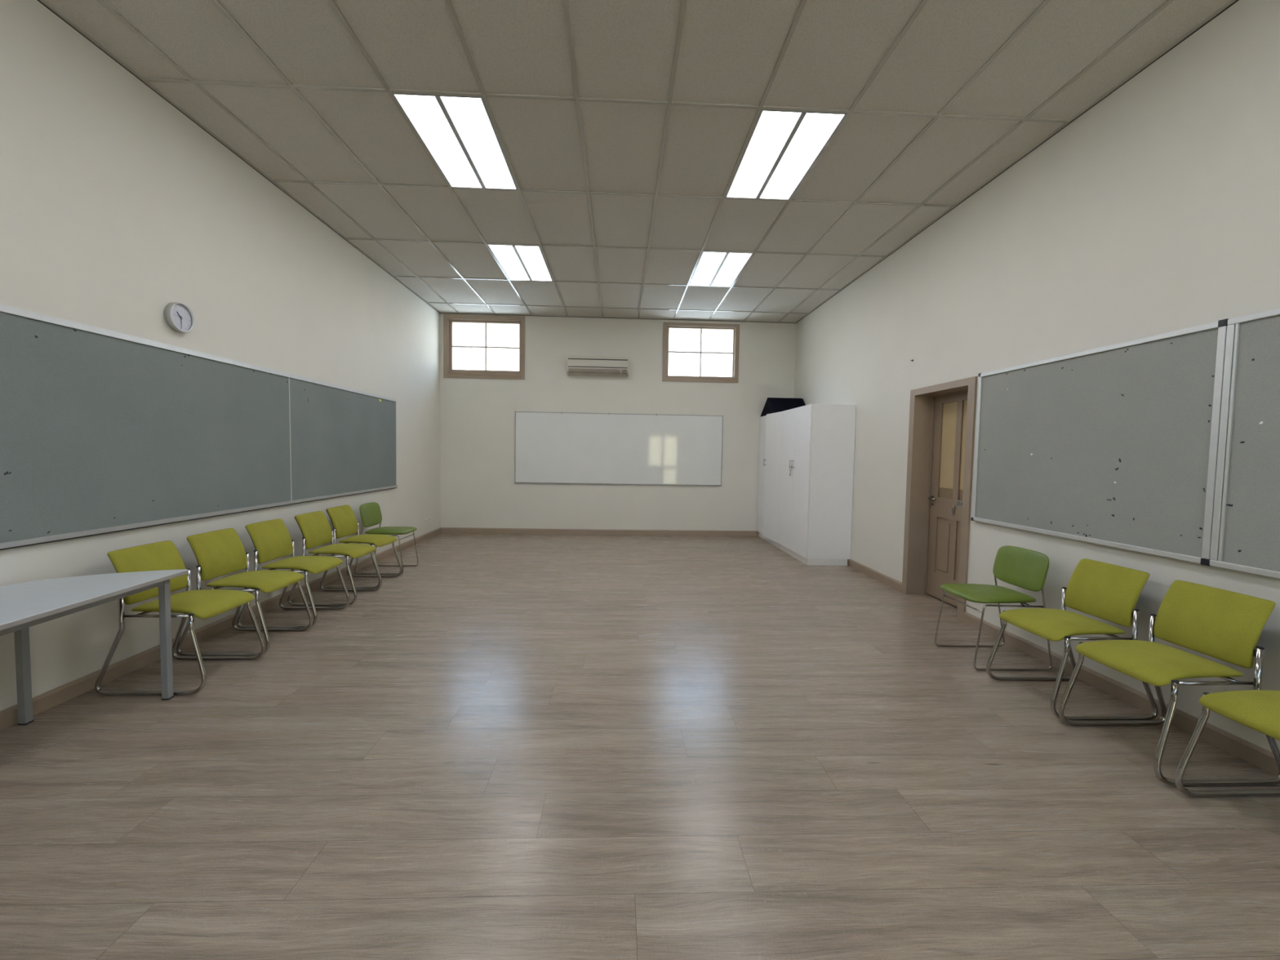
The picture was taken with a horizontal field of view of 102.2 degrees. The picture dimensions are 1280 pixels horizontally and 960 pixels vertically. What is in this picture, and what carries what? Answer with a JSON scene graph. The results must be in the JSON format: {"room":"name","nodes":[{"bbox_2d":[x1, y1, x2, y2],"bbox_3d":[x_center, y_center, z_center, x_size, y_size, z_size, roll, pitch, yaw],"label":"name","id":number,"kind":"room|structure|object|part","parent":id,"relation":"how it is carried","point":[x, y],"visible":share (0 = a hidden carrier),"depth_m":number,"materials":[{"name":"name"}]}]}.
{"room":"classroom","nodes":[
{"label":"classroom","id":0,"kind":"room"},
{"bbox_2d":[0,0,440,711],"bbox_3d":[-3.259,-0.735,2.980,0.240,4.109,11.967,1,3,-2],"label":"wall","id":1,"kind":"structure","parent":0,"point":[117,208],"depth_m":3.38,"materials":[{"name":"paint"}]},
{"bbox_2d":[0,303,293,550],"bbox_3d":[-3.128,-0.275,2.902,0.025,1.195,3.673,1,3,-2],"label":"pinboard","id":2,"kind":"object","parent":1,"relation":"attached to","point":[103,431],"visible":1,"depth_m":3.13,"materials":[{"name":"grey fabric"}]},
{"bbox_3d":[-3.138,0.303,2.932,0.025,0.036,3.673,1,3,-2],"label":"rail","id":3,"kind":"part","parent":2,"relation":"part of","materials":[{"name":"metal"}]},
{"bbox_2d":[164,302,195,333],"bbox_3d":[-3.129,-1.105,3.513,0.049,0.197,0.197,1,3,-2],"label":"wall clock","id":4,"kind":"object","parent":1,"relation":"attached to","point":[179,317],"visible":1,"depth_m":3.50,"materials":[{"name":"grey plastic"}]},
{"bbox_2d":[0,527,441,730],"bbox_3d":[-3.162,1.154,3.083,0.018,0.089,11.487,1,3,-2],"label":"baseboard","id":5,"kind":"structure","parent":1,"relation":"attached to","point":[42,702],"depth_m":3.31,"materials":[{"name":"beige paint"}]},
{"bbox_2d":[289,373,397,504],"bbox_3d":[-3.248,-0.430,5.859,0.025,1.195,2.250,1,3,-2],"label":"pinboard","id":6,"kind":"object","parent":1,"relation":"attached to","point":[344,439],"visible":1,"depth_m":5.55,"materials":[{"name":"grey fabric"}]},
{"bbox_3d":[-3.258,0.148,5.889,0.025,0.036,2.250,1,3,-2],"label":"rail","id":7,"kind":"part","parent":6,"relation":"part of","materials":[{"name":"metal"}]},
{"bbox_2d":[440,313,796,530],"bbox_3d":[-0.361,-0.994,8.940,6.035,4.109,0.200,1,3,-2],"label":"wall","id":8,"kind":"structure","parent":0,"point":[478,489],"depth_m":8.83,"materials":[{"name":"paint"}]},
{"bbox_2d":[443,314,524,379],"bbox_3d":[-2.617,-2.237,8.751,1.348,1.050,0.184,1,3,-2],"label":"window","id":9,"kind":"structure","parent":8,"relation":"in","point":[475,346],"depth_m":8.74,"materials":[{"name":"glass"}]},
{"bbox_3d":[-2.608,-2.256,8.758,1.123,0.790,0.004,1,3,-2],"label":"pane","id":10,"kind":"part","parent":9,"relation":"part of","materials":[{"name":"clear glass"}]},
{"bbox_2d":[566,355,628,376],"bbox_3d":[-0.704,-1.914,8.675,1.030,0.296,0.206,1,3,-2],"label":"air conditioner","id":11,"kind":"object","parent":8,"relation":"attached to","point":[575,365],"visible":1,"depth_m":8.58,"materials":[{"name":"beige plastic"}]},
{"bbox_3d":[-0.700,-1.933,8.577,0.986,0.106,0.012,1,3,-2],"label":"panel","id":12,"kind":"part","parent":11,"relation":"part of","materials":[{"name":"beige plastic"}]},
{"bbox_3d":[-0.263,-1.803,8.624,0.100,0.080,0.056,1,3,-2],"label":"display panel","id":13,"kind":"part","parent":11,"relation":"part of","materials":[{"name":"grey plastic"}]},
{"bbox_2d":[440,527,758,536],"bbox_3d":[-0.388,0.898,8.929,5.999,0.089,0.018,1,3,-2],"label":"baseboard","id":14,"kind":"structure","parent":8,"relation":"attached to","point":[444,530],"depth_m":8.91,"materials":[{"name":"beige paint"}]},
{"bbox_2d":[514,411,723,485],"bbox_3d":[-0.352,-0.530,8.849,3.552,1.222,0.026,1,3,-2],"label":"whiteboard","id":15,"kind":"object","parent":8,"relation":"attached to","point":[551,447],"visible":1,"depth_m":8.85,"materials":[{"name":"plastic"}]},
{"bbox_2d":[662,322,739,382],"bbox_3d":[1.039,-2.178,8.903,1.308,0.990,0.184,1,3,-2],"label":"window","id":16,"kind":"structure","parent":8,"relation":"in","point":[692,352],"depth_m":8.89,"materials":[{"name":"glass"}]},
{"bbox_3d":[1.047,-2.194,8.909,1.113,0.810,0.004,1,3,-2],"label":"pane","id":17,"kind":"part","parent":16,"relation":"part of","materials":[{"name":"clear glass"}]},
{"bbox_2d":[44,0,1230,322],"bbox_3d":[-0.092,-2.590,3.011,6.035,0.300,11.487,1,3,-2],"label":"ceiling","id":18,"kind":"structure","parent":0,"point":[624,129],"depth_m":3.42,"materials":[{"name":"tile"}]},
{"bbox_2d":[391,93,517,190],"bbox_3d":[-1.330,-2.510,3.911,0.574,0.013,1.179,1,3,-2],"label":"recessed light","id":19,"kind":"object","parent":18,"relation":"in","point":[458,132],"visible":1,"depth_m":3.78,"materials":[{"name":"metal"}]},
{"bbox_2d":[395,94,481,187],"bbox_3d":[-1.476,-2.514,3.905,0.256,0.007,1.153,1,3,-2],"label":"diffuser","id":20,"kind":"object","parent":19,"relation":"attached to","point":[426,113],"depth_m":3.78,"materials":[{"name":"white plastic"}]},
{"bbox_2d":[440,96,515,188],"bbox_3d":[-1.185,-2.510,3.917,0.256,0.007,1.153,1,3,-2],"label":"diffuser","id":21,"kind":"object","parent":19,"relation":"attached to","point":[468,117],"depth_m":3.79,"materials":[{"name":"white plastic"}]},
{"bbox_2d":[487,244,552,281],"bbox_3d":[-1.428,-2.636,6.316,0.574,0.013,1.179,1,3,-2],"label":"recessed light","id":22,"kind":"object","parent":18,"relation":"in","point":[523,263],"visible":1,"depth_m":6.23,"materials":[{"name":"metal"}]},
{"bbox_2d":[488,244,529,279],"bbox_3d":[-1.574,-2.640,6.309,0.256,0.007,1.153,1,3,-2],"label":"diffuser","id":23,"kind":"object","parent":22,"relation":"attached to","point":[508,256],"depth_m":6.23,"materials":[{"name":"white plastic"}]},
{"bbox_2d":[515,245,551,280],"bbox_3d":[-1.282,-2.636,6.322,0.256,0.007,1.153,1,3,-2],"label":"diffuser","id":24,"kind":"object","parent":22,"relation":"attached to","point":[531,258],"depth_m":6.24,"materials":[{"name":"white plastic"}]},
{"bbox_2d":[688,251,753,286],"bbox_3d":[0.970,-2.601,6.415,0.574,0.013,1.179,1,3,-2],"label":"recessed light","id":25,"kind":"object","parent":18,"relation":"in","point":[713,268],"visible":1,"depth_m":6.33,"materials":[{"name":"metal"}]},
{"bbox_2d":[689,252,725,285],"bbox_3d":[0.824,-2.605,6.409,0.256,0.007,1.153,1,3,-2],"label":"diffuser","id":26,"kind":"object","parent":25,"relation":"attached to","point":[709,264],"depth_m":6.34,"materials":[{"name":"white plastic"}]},
{"bbox_2d":[711,253,751,286],"bbox_3d":[1.115,-2.600,6.421,0.256,0.007,1.153,1,3,-2],"label":"diffuser","id":27,"kind":"object","parent":25,"relation":"attached to","point":[732,264],"depth_m":6.35,"materials":[{"name":"white plastic"}]},
{"bbox_2d":[724,109,847,199],"bbox_3d":[1.067,-2.475,4.011,0.574,0.013,1.179,1,3,-2],"label":"recessed light","id":28,"kind":"object","parent":18,"relation":"in","point":[782,147],"visible":1,"depth_m":3.88,"materials":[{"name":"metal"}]},
{"bbox_2d":[727,111,800,197],"bbox_3d":[0.921,-2.479,4.004,0.256,0.007,1.153,1,3,-2],"label":"diffuser","id":29,"kind":"object","parent":28,"relation":"attached to","point":[773,131],"depth_m":3.88,"materials":[{"name":"white plastic"}]},
{"bbox_2d":[760,112,844,199],"bbox_3d":[1.213,-2.474,4.016,0.256,0.007,1.153,1,3,-2],"label":"diffuser","id":30,"kind":"object","parent":28,"relation":"attached to","point":[813,131],"depth_m":3.89,"materials":[{"name":"white plastic"}]},
{"bbox_2d":[0,533,1279,959],"bbox_3d":[-0.033,1.304,3.217,6.685,0.120,11.887,1,3,-2],"label":"floor","id":31,"kind":"structure","parent":0,"point":[508,746],"depth_m":2.15,"materials":[{"name":"brown wood"}]},
{"bbox_2d":[0,568,188,724],"bbox_3d":[-2.765,0.898,2.140,0.674,0.710,1.599,1,3,-2],"label":"table","id":32,"kind":"object","parent":31,"relation":"on","point":[23,606],"visible":1,"depth_m":2.56,"materials":[{"name":"grey laminate"}]},
{"bbox_3d":[-3.085,0.880,2.582,0.035,0.679,0.035,1,3,-2],"label":"leg","id":33,"kind":"part","parent":32,"relation":"part of","materials":[{"name":"grey paint"}]},
{"bbox_3d":[-2.781,0.590,2.124,0.585,0.036,1.431,1,3,-2],"label":"apron rail","id":34,"kind":"part","parent":32,"relation":"part of","materials":[{"name":"grey metal"}]},
{"bbox_3d":[-2.626,0.873,2.861,0.035,0.679,0.035,1,3,-2],"label":"leg","id":35,"kind":"part","parent":32,"relation":"part of","materials":[{"name":"grey paint"}]},
{"bbox_2d":[94,540,265,695],"bbox_3d":[-2.764,0.799,3.145,0.601,0.802,0.523,1,3,-2],"label":"chair","id":36,"kind":"object","parent":31,"relation":"on","point":[162,555],"visible":0.81,"depth_m":3.06,"materials":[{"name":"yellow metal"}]},
{"bbox_3d":[-2.966,0.549,3.123,0.134,0.306,0.416,1,3,-2],"label":"backrest","id":37,"kind":"part","parent":36,"relation":"part of","materials":[{"name":"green fabric"}]},
{"bbox_3d":[-2.756,0.911,2.912,0.601,0.603,0.046,1,3,-2],"label":"sled leg","id":38,"kind":"part","parent":36,"relation":"part of","materials":[{"name":"silver metal"}]},
{"bbox_3d":[-2.731,0.772,2.929,0.362,0.015,0.016,1,3,-2],"label":"seat rail","id":39,"kind":"part","parent":36,"relation":"part of","materials":[{"name":"silver metal"}]},
{"bbox_3d":[-2.709,0.748,3.144,0.432,0.085,0.450,1,3,-2],"label":"seat","id":40,"kind":"part","parent":36,"relation":"part of","materials":[{"name":"green fabric"}]},
{"bbox_3d":[-2.775,0.886,3.388,0.601,0.603,0.046,1,3,-2],"label":"sled leg","id":41,"kind":"part","parent":36,"relation":"part of","materials":[{"name":"silver metal"}]},
{"bbox_2d":[176,528,312,656],"bbox_3d":[-2.796,0.770,3.692,0.601,0.802,0.523,1,3,-2],"label":"chair","id":42,"kind":"object","parent":31,"relation":"on","point":[219,553],"visible":0.93,"depth_m":3.61,"materials":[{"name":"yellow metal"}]},
{"bbox_3d":[-2.998,0.520,3.671,0.134,0.306,0.416,1,3,-2],"label":"backrest","id":43,"kind":"part","parent":42,"relation":"part of","materials":[{"name":"green fabric"}]},
{"bbox_3d":[-2.788,0.882,3.459,0.601,0.603,0.046,1,3,-2],"label":"sled leg","id":44,"kind":"part","parent":42,"relation":"part of","materials":[{"name":"silver metal"}]},
{"bbox_3d":[-2.763,0.743,3.477,0.362,0.015,0.016,1,3,-2],"label":"seat rail","id":45,"kind":"part","parent":42,"relation":"part of","materials":[{"name":"silver metal"}]},
{"bbox_3d":[-2.741,0.719,3.692,0.432,0.085,0.450,1,3,-2],"label":"seat","id":46,"kind":"part","parent":42,"relation":"part of","materials":[{"name":"green fabric"}]},
{"bbox_3d":[-2.808,0.857,3.935,0.601,0.603,0.046,1,3,-2],"label":"sled leg","id":47,"kind":"part","parent":42,"relation":"part of","materials":[{"name":"silver metal"}]},
{"bbox_2d":[236,518,350,627],"bbox_3d":[-2.818,0.742,4.237,0.601,0.802,0.523,1,3,-2],"label":"chair","id":48,"kind":"object","parent":31,"relation":"on","point":[271,540],"visible":0.96,"depth_m":4.16,"materials":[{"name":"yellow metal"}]},
{"bbox_3d":[-3.020,0.491,4.216,0.134,0.306,0.416,1,3,-2],"label":"backrest","id":49,"kind":"part","parent":48,"relation":"part of","materials":[{"name":"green fabric"}]},
{"bbox_3d":[-2.811,0.854,4.004,0.601,0.603,0.046,1,3,-2],"label":"sled leg","id":50,"kind":"part","parent":48,"relation":"part of","materials":[{"name":"silver metal"}]},
{"bbox_3d":[-2.785,0.715,4.021,0.362,0.015,0.016,1,3,-2],"label":"seat rail","id":51,"kind":"part","parent":48,"relation":"part of","materials":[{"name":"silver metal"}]},
{"bbox_3d":[-2.763,0.690,4.237,0.432,0.085,0.450,1,3,-2],"label":"seat","id":52,"kind":"part","parent":48,"relation":"part of","materials":[{"name":"green fabric"}]},
{"bbox_3d":[-2.830,0.829,4.480,0.601,0.603,0.046,1,3,-2],"label":"sled leg","id":53,"kind":"part","parent":48,"relation":"part of","materials":[{"name":"silver metal"}]},
{"bbox_2d":[287,511,382,606],"bbox_3d":[-2.838,0.711,4.838,0.601,0.802,0.523,1,3,-2],"label":"chair","id":54,"kind":"object","parent":31,"relation":"on","point":[314,526],"visible":0.98,"depth_m":4.74,"materials":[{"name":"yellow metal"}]},
{"bbox_3d":[-3.039,0.460,4.816,0.134,0.306,0.416,1,3,-2],"label":"backrest","id":55,"kind":"part","parent":54,"relation":"part of","materials":[{"name":"green fabric"}]},
{"bbox_3d":[-2.830,0.822,4.605,0.601,0.603,0.046,1,3,-2],"label":"sled leg","id":56,"kind":"part","parent":54,"relation":"part of","materials":[{"name":"silver metal"}]},
{"bbox_3d":[-2.805,0.683,4.622,0.362,0.015,0.016,1,3,-2],"label":"seat rail","id":57,"kind":"part","parent":54,"relation":"part of","materials":[{"name":"silver metal"}]},
{"bbox_3d":[-2.782,0.659,4.837,0.432,0.085,0.450,1,3,-2],"label":"seat","id":58,"kind":"part","parent":54,"relation":"part of","materials":[{"name":"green fabric"}]},
{"bbox_3d":[-2.849,0.797,5.081,0.601,0.603,0.046,1,3,-2],"label":"sled leg","id":59,"kind":"part","parent":54,"relation":"part of","materials":[{"name":"silver metal"}]},
{"bbox_2d":[320,505,402,588],"bbox_3d":[-2.899,0.680,5.403,0.601,0.802,0.523,1,3,-2],"label":"chair","id":60,"kind":"object","parent":31,"relation":"on","point":[343,518],"visible":0.84,"depth_m":5.33,"materials":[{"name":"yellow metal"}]},
{"bbox_3d":[-3.100,0.429,5.384,0.134,0.306,0.416,1,3,-2],"label":"backrest","id":61,"kind":"part","parent":60,"relation":"part of","materials":[{"name":"green fabric"}]},
{"bbox_3d":[-2.893,0.792,5.170,0.601,0.603,0.046,1,3,-2],"label":"sled leg","id":62,"kind":"part","parent":60,"relation":"part of","materials":[{"name":"silver metal"}]},
{"bbox_3d":[-2.843,0.629,5.402,0.432,0.085,0.450,1,3,-2],"label":"seat","id":63,"kind":"part","parent":60,"relation":"part of","materials":[{"name":"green fabric"}]},
{"bbox_3d":[-2.908,0.767,5.646,0.601,0.603,0.046,1,3,-2],"label":"sled leg","id":64,"kind":"part","parent":60,"relation":"part of","materials":[{"name":"silver metal"}]},
{"bbox_2d":[354,502,417,574],"bbox_3d":[-2.928,0.660,5.999,0.550,0.780,0.456,1,3,-2],"label":"chair","id":65,"kind":"object","parent":31,"relation":"on","point":[371,514],"visible":0.95,"depth_m":5.91,"materials":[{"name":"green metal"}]},
{"bbox_3d":[-3.128,0.401,5.977,0.088,0.270,0.456,1,3,-2],"label":"backrest","id":66,"kind":"part","parent":65,"relation":"part of","materials":[{"name":"green fabric"}]},
{"bbox_3d":[-2.925,0.705,5.788,0.540,0.712,0.024,1,3,-2],"label":"wire leg","id":67,"kind":"part","parent":65,"relation":"part of","materials":[{"name":"silver metal"}]},
{"bbox_3d":[-2.886,0.585,5.997,0.470,0.058,0.448,1,3,-2],"label":"seat","id":68,"kind":"part","parent":65,"relation":"part of","materials":[{"name":"green fabric"}]},
{"bbox_3d":[-2.942,0.682,6.213,0.540,0.712,0.024,1,3,-2],"label":"wire leg","id":69,"kind":"part","parent":65,"relation":"part of","materials":[{"name":"silver metal"}]},
{"bbox_2d":[756,411,781,548],"bbox_3d":[2.326,-0.022,8.407,0.675,2.072,1.169,1,3,-2],"label":"tall cabinet","id":70,"kind":"object","parent":31,"relation":"on","point":[770,424],"visible":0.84,"depth_m":8.21,"materials":[{"name":"white plastic"}]},
{"bbox_3d":[2.080,-0.084,8.687,0.018,1.983,0.582,1,3,-2],"label":"door","id":71,"kind":"part","parent":70,"relation":"part of","materials":[{"name":"white plastic"}]},
{"bbox_2d":[760,397,805,416],"bbox_3d":[2.380,-1.211,8.537,0.575,0.285,0.760,1,3,-2],"label":"wedge","id":72,"kind":"object","parent":70,"relation":"on","point":[772,405],"visible":0.59,"depth_m":8.36,"materials":[{"name":"black plastic"}]},
{"bbox_2d":[777,404,856,565],"bbox_3d":[2.402,0.041,7.222,0.618,2.072,1.205,1,3,-2],"label":"tall cabinet","id":73,"kind":"object","parent":31,"relation":"on","point":[815,513],"visible":0.98,"depth_m":6.65,"materials":[{"name":"white plastic"}]},
{"bbox_3d":[2.128,-0.022,7.509,0.018,1.983,0.600,1,3,-2],"label":"door","id":74,"kind":"part","parent":73,"relation":"part of","materials":[{"name":"white plastic"}]},
{"bbox_3d":[2.152,0.009,6.908,0.018,1.983,0.600,1,3,-2],"label":"door","id":75,"kind":"part","parent":73,"relation":"part of","materials":[{"name":"white plastic"}]},
{"bbox_2d":[934,545,1052,670],"bbox_3d":[2.486,0.873,3.649,0.550,0.780,0.456,1,3,-2],"label":"chair","id":76,"kind":"object","parent":31,"relation":"on","point":[1024,568],"visible":0.99,"depth_m":3.58,"materials":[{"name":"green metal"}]},
{"bbox_3d":[2.482,0.896,3.864,0.540,0.712,0.024,1,3,-2],"label":"wire leg","id":77,"kind":"part","parent":76,"relation":"part of","materials":[{"name":"silver metal"}]},
{"bbox_3d":[2.447,0.797,3.644,0.470,0.058,0.448,1,3,-2],"label":"seat","id":78,"kind":"part","parent":76,"relation":"part of","materials":[{"name":"green fabric"}]},
{"bbox_3d":[2.499,0.918,3.439,0.540,0.712,0.024,1,3,-2],"label":"wire leg","id":79,"kind":"part","parent":76,"relation":"part of","materials":[{"name":"silver metal"}]},
{"bbox_3d":[2.695,0.621,3.645,0.088,0.270,0.456,1,3,-2],"label":"backrest","id":80,"kind":"part","parent":76,"relation":"part of","materials":[{"name":"green fabric"}]},
{"bbox_2d":[986,558,1158,720],"bbox_3d":[2.518,0.894,3.035,0.601,0.802,0.523,1,3,-2],"label":"chair","id":81,"kind":"object","parent":31,"relation":"on","point":[1111,593],"visible":0.92,"depth_m":2.96,"materials":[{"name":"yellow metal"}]},
{"bbox_3d":[2.507,0.981,3.279,0.601,0.603,0.046,1,3,-2],"label":"sled leg","id":82,"kind":"part","parent":81,"relation":"part of","materials":[{"name":"silver metal"}]},
{"bbox_3d":[2.465,0.841,3.030,0.432,0.085,0.450,1,3,-2],"label":"seat","id":83,"kind":"part","parent":81,"relation":"part of","materials":[{"name":"green fabric"}]},
{"bbox_3d":[2.504,0.866,2.818,0.362,0.015,0.016,1,3,-2],"label":"seat rail","id":84,"kind":"part","parent":81,"relation":"part of","materials":[{"name":"silver metal"}]},
{"bbox_3d":[2.526,1.006,2.803,0.601,0.603,0.046,1,3,-2],"label":"sled leg","id":85,"kind":"part","parent":81,"relation":"part of","materials":[{"name":"silver metal"}]},
{"bbox_3d":[2.728,0.650,3.031,0.134,0.306,0.416,1,3,-2],"label":"backrest","id":86,"kind":"part","parent":81,"relation":"part of","materials":[{"name":"green fabric"}]},
{"bbox_2d":[1057,580,1279,786],"bbox_3d":[2.538,0.923,2.491,0.601,0.802,0.523,1,3,-2],"label":"chair","id":87,"kind":"object","parent":31,"relation":"on","point":[1225,625],"visible":0.97,"depth_m":2.42,"materials":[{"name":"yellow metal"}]},
{"bbox_3d":[2.526,1.010,2.735,0.601,0.603,0.046,1,3,-2],"label":"sled leg","id":88,"kind":"part","parent":87,"relation":"part of","materials":[{"name":"silver metal"}]},
{"bbox_3d":[2.484,0.870,2.487,0.432,0.085,0.450,1,3,-2],"label":"seat","id":89,"kind":"part","parent":87,"relation":"part of","materials":[{"name":"green fabric"}]},
{"bbox_3d":[2.747,0.678,2.487,0.134,0.306,0.416,1,3,-2],"label":"backrest","id":90,"kind":"part","parent":87,"relation":"part of","materials":[{"name":"green fabric"}]},
{"bbox_3d":[2.523,0.895,2.274,0.362,0.015,0.016,1,3,-2],"label":"seat rail","id":91,"kind":"part","parent":87,"relation":"part of","materials":[{"name":"silver metal"}]},
{"bbox_3d":[2.546,1.035,2.259,0.601,0.603,0.046,1,3,-2],"label":"sled leg","id":92,"kind":"part","parent":87,"relation":"part of","materials":[{"name":"silver metal"}]},
{"bbox_2d":[1174,689,1279,796],"bbox_3d":[2.569,0.953,1.923,0.601,0.802,0.523,1,3,-2],"label":"chair","id":93,"kind":"object","parent":31,"relation":"on","point":[1259,710],"visible":1,"depth_m":2.06,"materials":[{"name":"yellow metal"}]},
{"bbox_3d":[2.515,0.899,1.918,0.432,0.085,0.450,1,3,-2],"label":"seat","id":94,"kind":"part","parent":93,"relation":"part of","materials":[{"name":"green fabric"}]},
{"bbox_2d":[794,0,1279,752],"bbox_3d":[3.090,-0.641,3.242,0.400,4.109,11.967,1,3,-2],"label":"wall","id":95,"kind":"structure","parent":0,"point":[1155,211],"depth_m":3.33,"materials":[{"name":"paint"}]},
{"bbox_2d":[39,0,1236,323],"bbox_3d":[-0.094,-2.445,3.018,6.035,0.011,11.487,1,3,-2],"label":"trim","id":96,"kind":"structure","parent":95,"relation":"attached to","point":[1228,3],"depth_m":3.72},
{"bbox_2d":[847,559,902,591],"bbox_3d":[2.691,1.037,7.248,0.018,0.089,3.636,1,3,-2],"label":"baseboard","id":97,"kind":"structure","parent":95,"relation":"attached to","point":[891,582],"depth_m":5.97,"materials":[{"name":"beige paint"}]},
{"bbox_2d":[902,376,977,622],"bbox_3d":[2.918,0.153,4.902,0.253,2.106,0.974,1,3,-2],"label":"door","id":98,"kind":"structure","parent":95,"relation":"in","point":[942,416],"depth_m":5.15,"materials":[{"name":"brown wood"}]},
{"bbox_3d":[2.958,0.212,5.223,0.051,0.099,0.124,1,3,-2],"label":"handle","id":99,"kind":"part","parent":98,"relation":"part of","materials":[{"name":"silver metal"}]},
{"bbox_3d":[3.023,-0.280,4.888,0.004,0.935,0.540,1,3,-2],"label":"glass","id":100,"kind":"part","parent":98,"relation":"part of","materials":[{"name":"glass"}]},
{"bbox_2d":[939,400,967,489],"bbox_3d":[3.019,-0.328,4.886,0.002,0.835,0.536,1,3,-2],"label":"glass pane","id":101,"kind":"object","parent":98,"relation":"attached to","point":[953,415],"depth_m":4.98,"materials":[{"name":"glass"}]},
{"bbox_2d":[955,500,962,507],"bbox_3d":[2.999,0.230,4.787,0.004,0.057,0.217,1,3,-2],"label":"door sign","id":102,"kind":"object","parent":98,"relation":"attached to","point":[958,504],"visible":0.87,"depth_m":4.85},
{"bbox_2d":[970,318,1229,565],"bbox_3d":[2.856,-0.226,3.452,0.032,1.229,1.761,1,3,-2],"label":"pinboard","id":103,"kind":"object","parent":95,"relation":"attached to","point":[1116,446],"visible":0.99,"depth_m":3.13,"materials":[{"name":"grey fabric"}]},
{"bbox_2d":[963,612,1278,776],"bbox_3d":[2.943,1.363,1.032,0.018,0.089,6.879,1,3,-2],"label":"baseboard","id":104,"kind":"structure","parent":95,"relation":"attached to","point":[1263,758],"depth_m":2.96,"materials":[{"name":"beige paint"}]},
{"bbox_2d":[1209,307,1279,578],"bbox_3d":[2.929,-0.131,1.655,0.030,1.223,1.838,1,3,-2],"label":"pinboard","id":105,"kind":"object","parent":95,"relation":"attached to","point":[1246,532],"visible":1,"depth_m":2.45,"materials":[{"name":"grey fabric"}]}
]}

